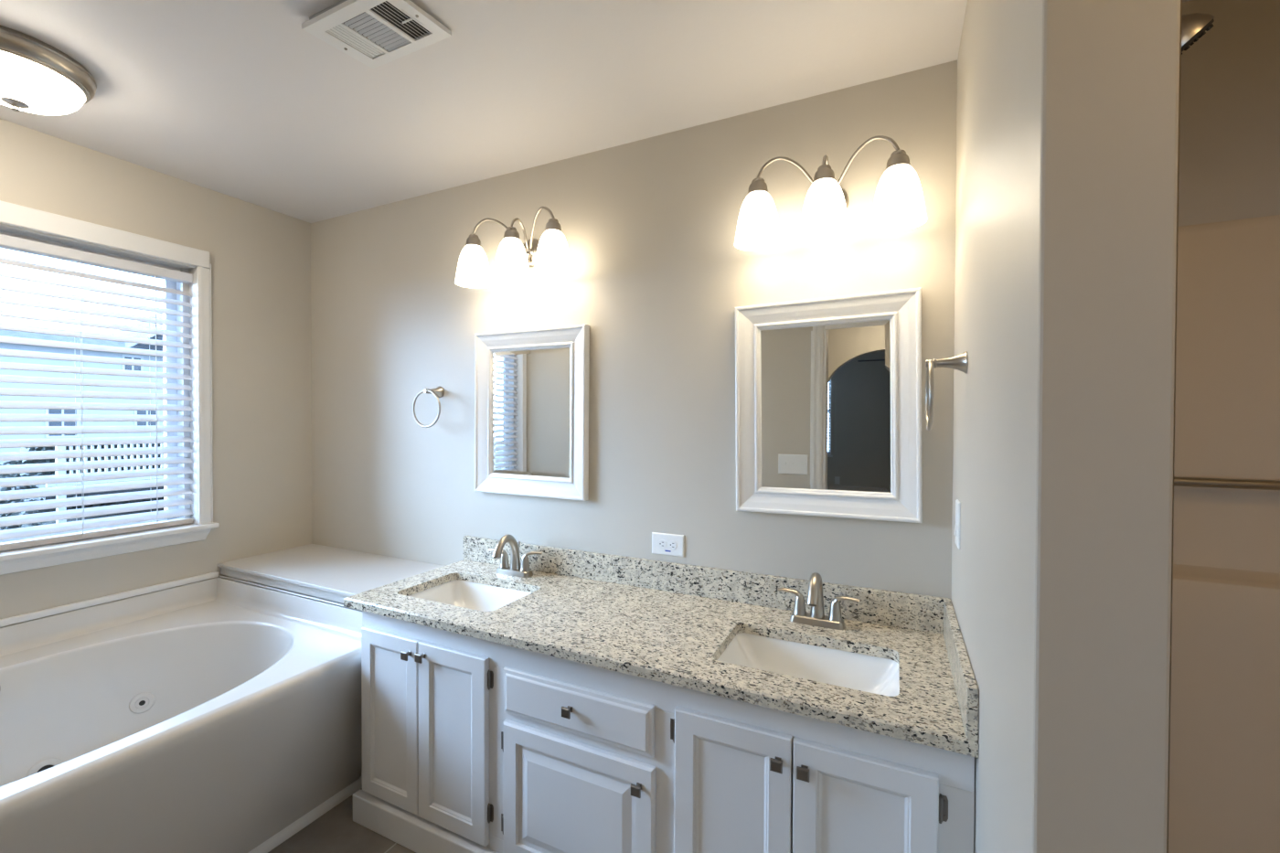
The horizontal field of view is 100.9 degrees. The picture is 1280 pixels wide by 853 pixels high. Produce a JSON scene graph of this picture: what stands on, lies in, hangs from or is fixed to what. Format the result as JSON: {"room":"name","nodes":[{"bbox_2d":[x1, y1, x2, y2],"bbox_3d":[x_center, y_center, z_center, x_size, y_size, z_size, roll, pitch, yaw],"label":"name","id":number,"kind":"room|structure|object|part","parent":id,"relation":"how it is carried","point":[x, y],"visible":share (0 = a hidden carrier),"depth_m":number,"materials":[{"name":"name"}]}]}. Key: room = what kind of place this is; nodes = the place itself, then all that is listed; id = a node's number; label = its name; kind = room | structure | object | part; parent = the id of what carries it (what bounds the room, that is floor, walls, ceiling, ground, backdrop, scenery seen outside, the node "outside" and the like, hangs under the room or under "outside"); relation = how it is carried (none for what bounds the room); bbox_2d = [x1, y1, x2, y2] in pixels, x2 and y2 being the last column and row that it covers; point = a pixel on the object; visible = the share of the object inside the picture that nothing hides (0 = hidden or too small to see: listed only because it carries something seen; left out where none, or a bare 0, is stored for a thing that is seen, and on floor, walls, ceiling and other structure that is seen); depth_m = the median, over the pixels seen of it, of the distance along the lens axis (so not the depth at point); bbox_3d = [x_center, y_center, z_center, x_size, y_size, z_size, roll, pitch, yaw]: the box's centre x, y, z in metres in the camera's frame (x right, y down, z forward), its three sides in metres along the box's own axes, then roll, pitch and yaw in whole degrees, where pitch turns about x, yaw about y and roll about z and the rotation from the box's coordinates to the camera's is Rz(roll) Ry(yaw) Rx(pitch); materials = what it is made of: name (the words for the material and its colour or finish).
{"room":"bathroom","nodes":[
{"label":"bathroom","id":0,"kind":"room"},
{"bbox_2d":[0,118,312,627],"bbox_3d":[-2.254,0.146,1.984,0.150,2.440,1.963,1,1,26],"label":"wall","id":1,"kind":"structure","parent":0,"point":[260,257],"depth_m":2.47,"materials":[{"name":"paint"}]},
{"bbox_2d":[0,571,218,627],"bbox_3d":[-2.249,0.686,1.808,0.020,0.025,1.397,1,1,26],"label":"trim","id":2,"kind":"structure","parent":1,"relation":"attached to","point":[16,619],"depth_m":2.08,"materials":[{"name":"white paint"}]},
{"bbox_2d":[0,200,219,575],"bbox_3d":[-2.303,-0.132,1.826,0.195,1.302,1.380,1,1,26],"label":"window","id":3,"kind":"structure","parent":1,"relation":"in","point":[37,557],"depth_m":2.30,"materials":[{"name":"white paint"}]},
{"bbox_3d":[-2.374,-0.127,1.856,0.030,1.139,1.220,1,1,26],"label":"sash","id":4,"kind":"part","parent":3,"relation":"part of","materials":[{"name":"white plastic"}]},
{"bbox_3d":[-2.351,-0.128,1.845,0.089,1.149,1.260,1,1,26],"label":"frame","id":5,"kind":"part","parent":3,"relation":"part of","materials":[{"name":"white plastic"}]},
{"bbox_2d":[0,234,193,551],"bbox_3d":[-2.300,-0.118,1.821,0.056,1.119,1.256,1,1,26],"label":"window blind","id":6,"kind":"object","parent":3,"relation":"attached to","point":[6,241],"visible":1,"depth_m":2.08,"materials":[{"name":"white plastic"}]},
{"bbox_3d":[-2.183,-0.128,2.063,0.054,1.105,0.014,1,1,26],"label":"ladder cord","id":7,"kind":"part","parent":6,"relation":"part of","materials":[{"name":"white fabric"}]},
{"bbox_3d":[-2.302,0.429,1.828,0.050,0.024,1.250,1,1,26],"label":"rail","id":8,"kind":"part","parent":6,"relation":"part of","materials":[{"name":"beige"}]},
{"bbox_3d":[-2.083,-0.130,2.270,0.054,1.105,0.014,1,1,26],"label":"ladder cord","id":9,"kind":"part","parent":6,"relation":"part of","materials":[{"name":"white fabric"}]},
{"bbox_3d":[-2.248,-0.744,1.781,0.022,0.075,1.360,1,1,26],"label":"head casing","id":10,"kind":"part","parent":3,"relation":"part of","materials":[{"name":"white paint"}]},
{"bbox_3d":[-1.962,-0.149,2.386,0.019,1.180,0.054,1,1,26],"label":"casing","id":11,"kind":"part","parent":3,"relation":"part of","materials":[{"name":"white paint"}]},
{"bbox_2d":[267,788,415,852],"bbox_3d":[-0.370,1.432,1.153,4.287,0.100,2.083,1,1,26],"label":"floor","id":12,"kind":"structure","parent":0,"point":[336,831],"depth_m":1.76,"materials":[{"name":"tile"}]},
{"bbox_2d":[0,576,362,852],"bbox_3d":[-1.747,1.039,1.582,1.104,0.666,1.371,1,1,26],"label":"bathtub","id":13,"kind":"object","parent":12,"relation":"on","point":[214,715],"visible":0.99,"depth_m":1.77,"materials":[{"name":"white plastic"}]},
{"bbox_2d":[25,757,62,777],"bbox_3d":[-1.981,1.154,1.762,0.037,0.088,0.090,1,1,26],"label":"jet","id":14,"kind":"object","parent":13,"relation":"attached to","point":[35,764],"depth_m":1.75,"materials":[{"name":"plastic"}]},
{"bbox_2d":[247,776,362,852],"bbox_3d":[-1.365,1.361,1.391,0.026,0.030,1.403,1,1,26],"label":"trim","id":15,"kind":"structure","parent":12,"relation":"on","point":[281,837],"depth_m":1.82,"materials":[{"name":"white paint"}]},
{"bbox_2d":[217,544,442,776],"bbox_3d":[-1.346,0.999,2.398,1.136,0.727,0.442,1,1,26],"label":"tub deck","id":16,"kind":"object","parent":12,"relation":"on","point":[325,574],"visible":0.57,"depth_m":2.35,"materials":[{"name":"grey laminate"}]},
{"bbox_2d":[352,610,974,852],"bbox_3d":[-0.050,1.004,1.686,1.837,0.746,0.591,1,1,26],"label":"vanity cabinet","id":17,"kind":"object","parent":12,"relation":"on","point":[470,744],"visible":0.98,"depth_m":1.41,"materials":[{"name":"paint"}]},
{"bbox_3d":[-0.840,0.980,1.780,0.272,0.569,0.018,1,1,26],"label":"door","id":18,"kind":"part","parent":17,"relation":"part of","materials":[{"name":"paint"}]},
{"bbox_3d":[-0.756,0.739,1.712,0.027,0.027,0.027,1,1,26],"label":"knob","id":19,"kind":"part","parent":17,"relation":"part of","materials":[{"name":"silver metal"}]},
{"bbox_3d":[-0.699,0.735,1.684,0.027,0.027,0.027,1,1,26],"label":"knob","id":20,"kind":"part","parent":17,"relation":"part of","materials":[{"name":"silver metal"}]},
{"bbox_3d":[-0.589,0.983,1.659,0.282,0.569,0.018,1,1,26],"label":"door","id":21,"kind":"part","parent":17,"relation":"part of","materials":[{"name":"paint"}]},
{"bbox_3d":[-0.198,0.776,1.442,0.027,0.027,0.027,1,1,26],"label":"knob","id":22,"kind":"part","parent":17,"relation":"part of","materials":[{"name":"silver metal"}]},
{"bbox_3d":[-0.185,0.782,1.461,0.487,0.132,0.018,1,1,26],"label":"drawer","id":23,"kind":"part","parent":17,"relation":"part of","materials":[{"name":"paint"}]},
{"bbox_3d":[-0.183,1.072,1.463,0.489,0.398,0.018,1,1,26],"label":"door","id":24,"kind":"part","parent":17,"relation":"part of","materials":[{"name":"paint"}]},
{"bbox_3d":[-0.007,0.926,1.351,0.027,0.027,0.027,1,1,26],"label":"knob","id":25,"kind":"part","parent":17,"relation":"part of","materials":[{"name":"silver metal"}]},
{"bbox_2d":[343,535,978,757],"bbox_3d":[-0.061,0.564,1.693,1.872,0.133,0.582,1,1,26],"label":"countertop","id":26,"kind":"structure","parent":17,"relation":"on","point":[665,622],"depth_m":1.58,"materials":[{"name":"stone"}]},
{"bbox_2d":[409,579,531,611],"bbox_3d":[-0.619,0.692,1.928,0.475,0.132,0.325,1,1,26],"label":"sink","id":27,"kind":"object","parent":26,"relation":"in","point":[456,592],"visible":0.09,"depth_m":2.07,"materials":[{"name":"white ceramic"}]},
{"bbox_2d":[489,534,542,577],"bbox_3d":[-0.500,0.510,2.127,0.196,0.168,0.177,0,1,-20],"label":"faucet","id":28,"kind":"object","parent":26,"relation":"on","point":[522,570],"visible":1,"depth_m":2.10,"materials":[{"name":"silver metal"}]},
{"bbox_3d":[-0.573,0.534,2.162,0.089,0.077,0.041,1,1,26],"label":"handle","id":29,"kind":"part","parent":28,"relation":"part of","materials":[{"name":"silver metal"}]},
{"bbox_3d":[-0.526,0.501,2.084,0.045,0.150,0.150,1,1,26],"label":"spout","id":30,"kind":"part","parent":28,"relation":"part of","materials":[{"name":"silver metal"}]},
{"bbox_3d":[-0.505,0.583,2.129,0.159,0.022,0.053,1,1,26],"label":"plate","id":31,"kind":"part","parent":28,"relation":"part of","materials":[{"name":"silver metal"}]},
{"bbox_3d":[-0.434,0.536,2.109,0.089,0.077,0.041,0,1,-6],"label":"handle","id":32,"kind":"part","parent":28,"relation":"part of","materials":[{"name":"silver metal"}]},
{"bbox_2d":[717,632,899,696],"bbox_3d":[0.442,0.702,1.407,0.479,0.132,0.311,1,1,26],"label":"sink","id":33,"kind":"object","parent":26,"relation":"in","point":[875,675],"visible":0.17,"depth_m":1.51,"materials":[{"name":"white ceramic"}]},
{"bbox_2d":[777,572,859,629],"bbox_3d":[0.540,0.520,1.614,0.177,0.168,0.182,0,1,-20],"label":"faucet","id":34,"kind":"object","parent":26,"relation":"on","point":[816,617],"visible":1,"depth_m":1.59,"materials":[{"name":"silver metal"}]},
{"bbox_3d":[0.475,0.544,1.654,0.089,0.077,0.041,1,1,26],"label":"handle","id":35,"kind":"part","parent":34,"relation":"part of","materials":[{"name":"silver metal"}]},
{"bbox_3d":[0.522,0.511,1.577,0.045,0.150,0.150,1,1,26],"label":"spout","id":36,"kind":"part","parent":34,"relation":"part of","materials":[{"name":"silver metal"}]},
{"bbox_3d":[0.543,0.593,1.621,0.159,0.022,0.053,1,1,26],"label":"plate","id":37,"kind":"part","parent":34,"relation":"part of","materials":[{"name":"silver metal"}]},
{"bbox_3d":[0.612,0.546,1.588,0.089,0.077,0.041,1,1,26],"label":"handle","id":38,"kind":"part","parent":34,"relation":"part of","materials":[{"name":"silver metal"}]},
{"bbox_3d":[0.217,0.991,1.268,0.284,0.568,0.018,1,1,26],"label":"door","id":39,"kind":"part","parent":17,"relation":"part of","materials":[{"name":"paint"}]},
{"bbox_3d":[0.310,0.762,1.196,0.027,0.027,0.027,1,1,26],"label":"knob","id":40,"kind":"part","parent":17,"relation":"part of","materials":[{"name":"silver metal"}]},
{"bbox_3d":[0.362,0.764,1.170,0.027,0.027,0.027,1,1,26],"label":"knob","id":41,"kind":"part","parent":17,"relation":"part of","materials":[{"name":"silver metal"}]},
{"bbox_3d":[0.477,0.994,1.142,0.288,0.566,0.018,1,1,26],"label":"door","id":42,"kind":"part","parent":17,"relation":"part of","materials":[{"name":"paint"}]},
{"bbox_2d":[1166,0,1279,852],"bbox_3d":[1.218,0.451,0.838,0.927,1.882,1.001,1,1,26],"label":"shower surround","id":43,"kind":"object","parent":12,"relation":"on","point":[1223,784],"visible":0.46,"depth_m":1.25,"materials":[{"name":"beige"}]},
{"bbox_2d":[1173,476,1279,490],"bbox_3d":[1.417,0.134,1.243,0.833,0.072,0.055,1,1,26],"label":"grab bar","id":44,"kind":"object","parent":43,"relation":"attached to","point":[1194,482],"visible":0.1,"depth_m":1.24,"materials":[{"name":"silver metal"}]},
{"bbox_2d":[0,0,1191,223],"bbox_3d":[-0.362,-1.107,1.121,4.287,0.101,2.083,1,1,26],"label":"ceiling","id":45,"kind":"structure","parent":0,"point":[236,99],"depth_m":1.62,"materials":[{"name":"white paint"}]},
{"bbox_2d":[0,25,96,115],"bbox_3d":[-1.798,-0.987,1.522,0.330,0.160,0.330,1,1,26],"label":"ceiling light","id":46,"kind":"object","parent":45,"relation":"attached to","point":[37,77],"visible":1,"depth_m":1.49,"materials":[{"name":"white glass"}]},
{"bbox_2d":[301,0,451,68],"bbox_3d":[-0.690,-1.087,1.392,0.310,0.117,0.207,1,1,26],"label":"ceiling vent","id":47,"kind":"object","parent":45,"relation":"in","point":[322,24],"visible":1,"depth_m":1.39,"materials":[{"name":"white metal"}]},
{"bbox_3d":[-0.592,-1.036,1.350,0.040,0.004,0.070,1,6,26],"label":"damper lever","id":48,"kind":"part","parent":47,"relation":"part of","materials":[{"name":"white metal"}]},
{"bbox_2d":[310,0,1279,600],"bbox_3d":[0.062,0.153,2.020,4.287,2.440,0.120,1,1,26],"label":"wall","id":49,"kind":"structure","parent":0,"point":[659,277],"depth_m":1.93,"materials":[{"name":"paint"}]},
{"bbox_2d":[412,385,444,427],"bbox_3d":[-0.937,-0.090,2.387,0.171,0.190,0.086,1,1,26],"label":"towel ring","id":50,"kind":"object","parent":49,"relation":"attached to","point":[438,392],"visible":1,"depth_m":2.37,"materials":[{"name":"silver metal"}]},
{"bbox_3d":[-0.937,-0.158,2.386,0.053,0.053,0.086,1,1,26],"label":"post","id":51,"kind":"part","parent":50,"relation":"part of","materials":[{"name":"silver metal"}]},
{"bbox_2d":[454,206,572,288],"bbox_3d":[-0.490,-0.711,2.099,0.538,0.264,0.202,1,1,26],"label":"wall light","id":52,"kind":"object","parent":49,"relation":"attached to","point":[549,257],"visible":1,"depth_m":2.05,"materials":[{"name":"white glass"}]},
{"bbox_3d":[-0.680,-0.658,2.159,0.145,0.154,0.145,1,1,26],"label":"lamp shade","id":53,"kind":"part","parent":52,"relation":"part of","materials":[{"name":"white glass"}]},
{"bbox_3d":[-0.570,-0.780,2.155,0.228,0.129,0.032,0,1,-4],"label":"arm","id":54,"kind":"part","parent":52,"relation":"part of","materials":[{"name":"silver metal"}]},
{"bbox_3d":[-0.503,-0.657,2.073,0.145,0.154,0.145,1,1,26],"label":"lamp shade","id":55,"kind":"part","parent":52,"relation":"part of","materials":[{"name":"white glass"}]},
{"bbox_3d":[-0.480,-0.774,2.118,0.010,0.110,0.114,1,1,26],"label":"arm","id":56,"kind":"part","parent":52,"relation":"part of","materials":[{"name":"silver metal"}]},
{"bbox_3d":[-0.456,-0.716,2.169,0.116,0.116,0.046,1,1,26],"label":"plate","id":57,"kind":"part","parent":52,"relation":"part of","materials":[{"name":"silver metal"}]},
{"bbox_3d":[-0.395,-0.778,2.070,0.032,0.129,0.228,0,1,-34],"label":"arm","id":58,"kind":"part","parent":52,"relation":"part of","materials":[{"name":"silver metal"}]},
{"bbox_3d":[-0.326,-0.655,1.988,0.145,0.154,0.145,1,1,26],"label":"lamp shade","id":59,"kind":"part","parent":52,"relation":"part of","materials":[{"name":"white glass"}]},
{"bbox_2d":[474,324,589,501],"bbox_3d":[-0.460,-0.057,2.183,0.561,0.685,0.033,1,1,26],"label":"wall mirror","id":60,"kind":"object","parent":49,"relation":"attached to","point":[531,386],"visible":1,"depth_m":2.18,"materials":[{"name":"white paint"}]},
{"bbox_2d":[492,347,569,478],"bbox_3d":[-0.455,-0.057,2.194,0.402,0.526,0.007,1,1,26],"label":"mirror glass","id":61,"kind":"object","parent":60,"relation":"attached to","point":[531,385],"depth_m":2.19,"materials":[{"name":"silver metal"}]},
{"bbox_2d":[651,532,684,556],"bbox_3d":[0.101,0.431,1.932,0.127,0.079,0.008,1,1,26],"label":"outlet","id":62,"kind":"object","parent":49,"relation":"attached to","point":[662,543],"visible":1,"depth_m":1.93,"materials":[{"name":"white plastic"}]},
{"bbox_2d":[658,539,666,548],"bbox_3d":[0.082,0.430,1.938,0.034,0.034,0.002,1,1,26],"label":"receptacle","id":63,"kind":"object","parent":62,"relation":"attached to","point":[662,543],"depth_m":1.94,"materials":[{"name":"white plastic"}]},
{"bbox_2d":[668,540,676,549],"bbox_3d":[0.118,0.431,1.920,0.034,0.034,0.002,1,1,26],"label":"receptacle","id":64,"kind":"object","parent":62,"relation":"attached to","point":[672,544],"depth_m":1.92,"materials":[{"name":"white plastic"}]},
{"bbox_2d":[463,535,950,634],"bbox_3d":[0.062,0.546,1.945,1.872,0.103,0.020,1,1,26],"label":"backsplash","id":65,"kind":"structure","parent":49,"relation":"attached to","point":[883,607],"depth_m":1.83,"materials":[{"name":"stone"}]},
{"bbox_2d":[735,288,922,522],"bbox_3d":[0.579,-0.060,1.680,0.558,0.690,0.033,0,0,26],"label":"wall mirror","id":66,"kind":"object","parent":49,"relation":"attached to","point":[828,389],"visible":1,"depth_m":1.67,"materials":[{"name":"white paint"}]},
{"bbox_2d":[760,320,890,492],"bbox_3d":[0.584,-0.060,1.691,0.399,0.531,0.007,0,0,26],"label":"mirror glass","id":67,"kind":"object","parent":66,"relation":"attached to","point":[826,384],"depth_m":1.68,"materials":[{"name":"silver metal"}]},
{"bbox_2d":[734,135,927,250],"bbox_3d":[0.557,-0.702,1.591,0.538,0.264,0.202,1,1,26],"label":"wall light","id":68,"kind":"object","parent":49,"relation":"attached to","point":[899,201],"visible":1,"depth_m":1.53,"materials":[{"name":"white glass"}]},
{"bbox_3d":[0.368,-0.648,1.651,0.145,0.154,0.145,1,1,26],"label":"lamp shade","id":69,"kind":"part","parent":68,"relation":"part of","materials":[{"name":"white glass"}]},
{"bbox_3d":[0.477,-0.770,1.647,0.228,0.129,0.032,0,1,-4],"label":"arm","id":70,"kind":"part","parent":68,"relation":"part of","materials":[{"name":"silver metal"}]},
{"bbox_3d":[0.545,-0.647,1.566,0.145,0.154,0.145,1,1,26],"label":"lamp shade","id":71,"kind":"part","parent":68,"relation":"part of","materials":[{"name":"white glass"}]},
{"bbox_3d":[0.568,-0.764,1.611,0.010,0.110,0.114,1,1,26],"label":"arm","id":72,"kind":"part","parent":68,"relation":"part of","materials":[{"name":"silver metal"}]},
{"bbox_3d":[0.592,-0.706,1.661,0.116,0.116,0.046,1,1,26],"label":"plate","id":73,"kind":"part","parent":68,"relation":"part of","materials":[{"name":"silver metal"}]},
{"bbox_3d":[0.652,-0.768,1.563,0.032,0.129,0.228,0,1,-34],"label":"arm","id":74,"kind":"part","parent":68,"relation":"part of","materials":[{"name":"silver metal"}]},
{"bbox_3d":[0.722,-0.645,1.480,0.145,0.154,0.145,1,1,26],"label":"lamp shade","id":75,"kind":"part","parent":68,"relation":"part of","materials":[{"name":"white glass"}]},
{"bbox_2d":[951,0,1180,852],"bbox_3d":[0.742,0.167,1.055,0.120,2.440,1.024,1,1,26],"label":"wall","id":76,"kind":"structure","parent":0,"point":[1067,111],"depth_m":0.61,"materials":[{"name":"paint"}]},
{"bbox_2d":[925,351,968,430],"bbox_3d":[0.735,-0.084,1.271,0.086,0.190,0.171,1,1,26],"label":"towel ring","id":77,"kind":"object","parent":76,"relation":"attached to","point":[960,362],"visible":1,"depth_m":1.25,"materials":[{"name":"silver metal"}]},
{"bbox_3d":[0.735,-0.153,1.270,0.086,0.053,0.053,1,1,26],"label":"post","id":78,"kind":"part","parent":77,"relation":"part of","materials":[{"name":"silver metal"}]},
{"bbox_2d":[953,499,960,549],"bbox_3d":[0.823,0.252,1.373,0.010,0.118,0.070,1,1,26],"label":"light switch","id":79,"kind":"object","parent":76,"relation":"attached to","point":[957,525],"visible":1,"depth_m":1.35,"materials":[{"name":"white plastic"}]},
{"bbox_2d":[1181,12,1215,54],"bbox_3d":[0.792,-0.620,0.831,0.152,0.140,0.088,1,1,26],"label":"showerhead","id":80,"kind":"object","parent":76,"relation":"attached to","point":[1193,26],"visible":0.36,"depth_m":0.78,"materials":[{"name":"silver metal"}]},
{"label":"outside","id":81,"kind":"structure","parent":0,"visible":0},
{"bbox_2d":[0,473,164,529],"bbox_3d":[-24.084,2.131,22.808,56.800,0.200,100.000,1,1,26],"label":"ground","id":82,"kind":"structure","parent":81,"point":[163,508],"depth_m":13.02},
{"bbox_2d":[0,460,46,530],"bbox_3d":[-11.130,1.410,9.174,1.202,1.684,1.143,1,1,26],"label":"shrub","id":83,"kind":"object","parent":82,"relation":"on","point":[8,475],"visible":0.25,"depth_m":9.28,"materials":[{"name":"green plant"}]},
{"bbox_2d":[0,312,163,465],"bbox_3d":[-32.498,-3.675,29.044,9.120,11.200,30.000,1,1,26],"label":"neighbor house","id":84,"kind":"structure","parent":82,"relation":"on","point":[6,333],"depth_m":27.52,"materials":[{"name":"grey"}]},
{"bbox_2d":[0,443,164,522],"bbox_3d":[-11.941,1.203,13.162,3.050,1.980,4.750,1,1,26],"label":"porch railing","id":85,"kind":"object","parent":82,"relation":"on","point":[57,448],"visible":0.04,"depth_m":11.06,"materials":[{"name":"white painted wood"}]},
{"bbox_3d":[-11.563,1.237,10.562,0.100,1.980,0.120,1,1,26],"label":"post","id":86,"kind":"part","parent":85,"relation":"part of","materials":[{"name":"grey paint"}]},
{"bbox_3d":[-10.614,1.135,12.518,0.060,0.060,4.750,1,1,26],"label":"rail","id":87,"kind":"part","parent":85,"relation":"part of","materials":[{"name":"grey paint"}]},
{"bbox_2d":[20,443,164,514],"bbox_3d":[-13.662,1.237,14.741,0.978,1.861,4.984,1,1,26],"label":"hedge","id":88,"kind":"object","parent":82,"relation":"on","point":[52,448],"visible":0.1,"depth_m":13.44,"materials":[{"name":"green plant"}]}
]}

